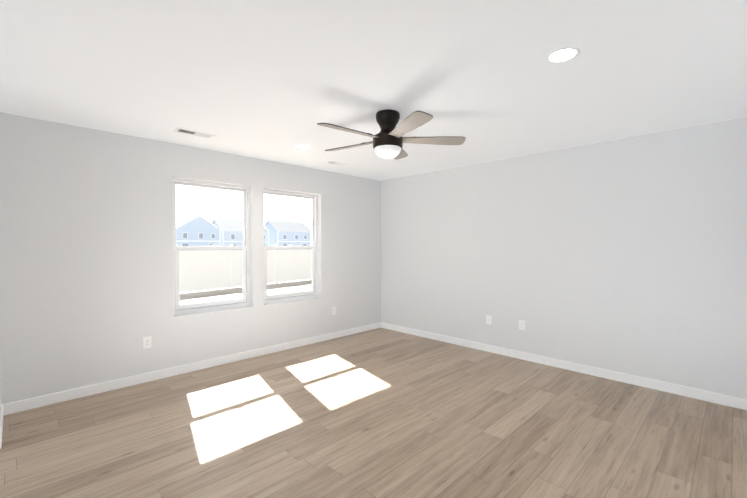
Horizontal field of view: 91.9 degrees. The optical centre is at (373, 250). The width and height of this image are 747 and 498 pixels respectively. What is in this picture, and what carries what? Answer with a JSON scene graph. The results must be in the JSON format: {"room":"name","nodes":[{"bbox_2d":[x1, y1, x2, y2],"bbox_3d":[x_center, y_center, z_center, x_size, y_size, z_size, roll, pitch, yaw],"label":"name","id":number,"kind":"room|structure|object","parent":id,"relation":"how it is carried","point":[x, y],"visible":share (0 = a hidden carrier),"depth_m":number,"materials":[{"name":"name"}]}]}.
{"room":"empty living room","nodes":[
{"label":"empty living room","id":0,"kind":"room"},
{"bbox_2d":[0,357,0,413],"bbox_3d":[-4.654,0.155,1.559,4.205,2.740,0.910,-1,1,-45],"label":"wall","id":1,"kind":"structure","parent":0,"point":[0,385],"depth_m":3.18,"materials":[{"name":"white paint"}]},
{"bbox_2d":[0,405,3,443],"bbox_3d":[-3.097,1.453,3.005,0.014,0.102,0.736,-1,1,-45],"label":"baseboard","id":2,"kind":"structure","parent":1,"relation":"attached to","point":[1,421],"depth_m":2.99,"materials":[{"name":"white paint"}]},
{"bbox_2d":[0,112,380,404],"bbox_3d":[-1.631,0.102,5.095,5.069,2.740,0.160,-1,1,-45],"label":"wall","id":3,"kind":"structure","parent":0,"point":[86,256],"depth_m":3.92,"materials":[{"name":"white paint"}]},
{"bbox_2d":[143,336,151,348],"bbox_3d":[-2.552,1.043,4.074,0.084,0.130,0.008,-1,1,-45],"label":"electrical outlet","id":4,"kind":"object","parent":3,"relation":"attached to","point":[147,342],"visible":1,"depth_m":4.07,"materials":[{"name":"white plastic"}]},
{"bbox_2d":[2,322,380,414],"bbox_3d":[-1.613,1.423,5.011,4.949,0.102,0.014,-1,1,-45],"label":"baseboard","id":5,"kind":"structure","parent":3,"relation":"attached to","point":[37,402],"depth_m":4.16,"materials":[{"name":"white paint"}]},
{"bbox_2d":[172,178,249,314],"bbox_3d":[-2.100,-0.046,4.694,0.994,1.655,0.085,-1,1,-45],"label":"window","id":6,"kind":"structure","parent":3,"relation":"in","point":[200,306],"depth_m":4.68,"materials":[{"name":"white plastic"}]},
{"bbox_2d":[264,189,317,303],"bbox_3d":[-1.279,-0.059,5.510,0.991,1.655,0.085,-1,1,-45],"label":"window","id":7,"kind":"structure","parent":3,"relation":"in","point":[286,296],"depth_m":5.58,"materials":[{"name":"white plastic"}]},
{"bbox_2d":[332,306,335,314],"bbox_3d":[-0.652,0.999,5.965,0.084,0.130,0.008,-1,1,-45],"label":"electrical outlet","id":8,"kind":"object","parent":3,"relation":"attached to","point":[333,310],"visible":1,"depth_m":5.96,"materials":[{"name":"white plastic"}]},
{"bbox_2d":[0,328,746,497],"bbox_3d":[0.257,1.606,0.239,9.274,0.120,9.740,-1,1,-45],"label":"floor","id":9,"kind":"structure","parent":0,"point":[380,413],"depth_m":2.95,"materials":[{"name":"brown wood"}]},
{"bbox_2d":[0,0,746,180],"bbox_3d":[0.257,-1.254,0.196,9.274,0.120,9.740,-1,1,-45],"label":"ceiling","id":10,"kind":"structure","parent":0,"point":[274,80],"depth_m":2.50,"materials":[{"name":"white paint"}]},
{"bbox_2d":[173,127,215,138],"bbox_3d":[-1.906,-1.243,3.856,0.380,0.013,0.165,-1,1,-45],"label":"ceiling vent","id":11,"kind":"object","parent":10,"relation":"in","point":[193,133],"visible":1,"depth_m":3.85,"materials":[{"name":"white plastic"}]},
{"bbox_2d":[295,144,310,148],"bbox_3d":[-0.855,-1.252,4.366,0.194,0.009,0.194,-1,1,-45],"label":"recessed light","id":12,"kind":"object","parent":10,"relation":"in","point":[303,146],"visible":1,"depth_m":4.36,"materials":[{"name":"white plastic"}]},
{"bbox_2d":[325,161,346,165],"bbox_3d":[-0.545,-1.264,5.274,0.300,0.013,0.140,-1,1,-45],"label":"ceiling vent","id":13,"kind":"object","parent":10,"relation":"in","point":[335,163],"visible":1,"depth_m":5.25,"materials":[{"name":"white plastic"}]},
{"bbox_2d":[317,109,465,159],"bbox_3d":[0.091,-1.039,3.272,1.344,0.402,1.365,-1,1,-45],"label":"ceiling fan","id":14,"kind":"object","parent":10,"relation":"hanging from","point":[388,141],"visible":1,"depth_m":3.20,"materials":[{"name":"brown metal"}]},
{"bbox_2d":[545,46,579,62],"bbox_3d":[1.183,-1.221,2.261,0.194,0.009,0.194,-1,1,-45],"label":"recessed light","id":15,"kind":"object","parent":10,"relation":"in","point":[563,54],"visible":1,"depth_m":2.25,"materials":[{"name":"white plastic"}]},
{"bbox_2d":[381,117,746,398],"bbox_3d":[3.558,0.128,3.389,0.120,2.740,9.580,-1,1,-45],"label":"wall","id":16,"kind":"structure","parent":0,"point":[628,255],"depth_m":4.26,"materials":[{"name":"white paint"}]},
{"bbox_2d":[486,315,491,324],"bbox_3d":[1.661,1.009,5.211,0.016,0.130,0.084,-1,1,-45],"label":"outlet","id":17,"kind":"object","parent":16,"relation":"attached to","point":[488,319],"visible":1,"depth_m":5.21,"materials":[{"name":"white plastic"}]},
{"bbox_2d":[519,320,524,329],"bbox_3d":[2.004,1.014,4.873,0.008,0.130,0.084,-1,1,-45],"label":"electrical outlet","id":18,"kind":"object","parent":16,"relation":"attached to","point":[521,325],"visible":1,"depth_m":4.87,"materials":[{"name":"white plastic"}]},
{"bbox_2d":[381,322,746,409],"bbox_3d":[1.834,1.422,5.046,0.014,0.102,4.799,-1,1,-45],"label":"baseboard","id":19,"kind":"structure","parent":16,"relation":"attached to","point":[721,399],"depth_m":4.27,"materials":[{"name":"white paint"}]},
{"label":"outside","id":20,"kind":"structure","parent":0,"visible":0},
{"bbox_2d":[180,279,311,303],"bbox_3d":[-43.715,-0.109,143.202,300.000,0.200,254.980,-1,1,-45],"label":"ground","id":21,"kind":"structure","parent":20,"point":[189,295],"depth_m":15.04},
{"bbox_2d":[176,215,220,245],"bbox_3d":[-44.893,-3.843,89.035,10.900,8.900,10.920,-1,1,-45],"label":"house","id":22,"kind":"structure","parent":21,"relation":"on","point":[186,237],"depth_m":85.44,"materials":[{"name":"blue"}]},
{"bbox_2d":[212,219,269,245],"bbox_3d":[-36.375,-3.831,98.197,13.400,8.600,11.450,-1,1,-45],"label":"house","id":23,"kind":"structure","parent":21,"relation":"on","point":[231,228],"depth_m":93.60,"materials":[{"name":"blue"}]},
{"bbox_2d":[176,244,311,291],"bbox_3d":[-3.451,0.657,20.076,0.148,1.971,44.068,1,1,36],"label":"fence","id":24,"kind":"object","parent":21,"relation":"on","point":[302,260],"depth_m":15.99,"materials":[{"name":"grey plastic"}]},
{"bbox_2d":[265,220,311,245],"bbox_3d":[-26.116,-4.125,107.733,11.900,8.900,10.400,-1,1,-45],"label":"house","id":25,"kind":"structure","parent":21,"relation":"on","point":[299,226],"depth_m":104.21,"materials":[{"name":"blue"}]},
{"bbox_2d":[306,223,311,241],"bbox_3d":[-18.305,-4.435,118.310,12.900,9.200,10.920,-1,1,-45],"label":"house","id":26,"kind":"structure","parent":21,"relation":"on","point":[309,226],"depth_m":116.93,"materials":[{"name":"blue"}]}
]}

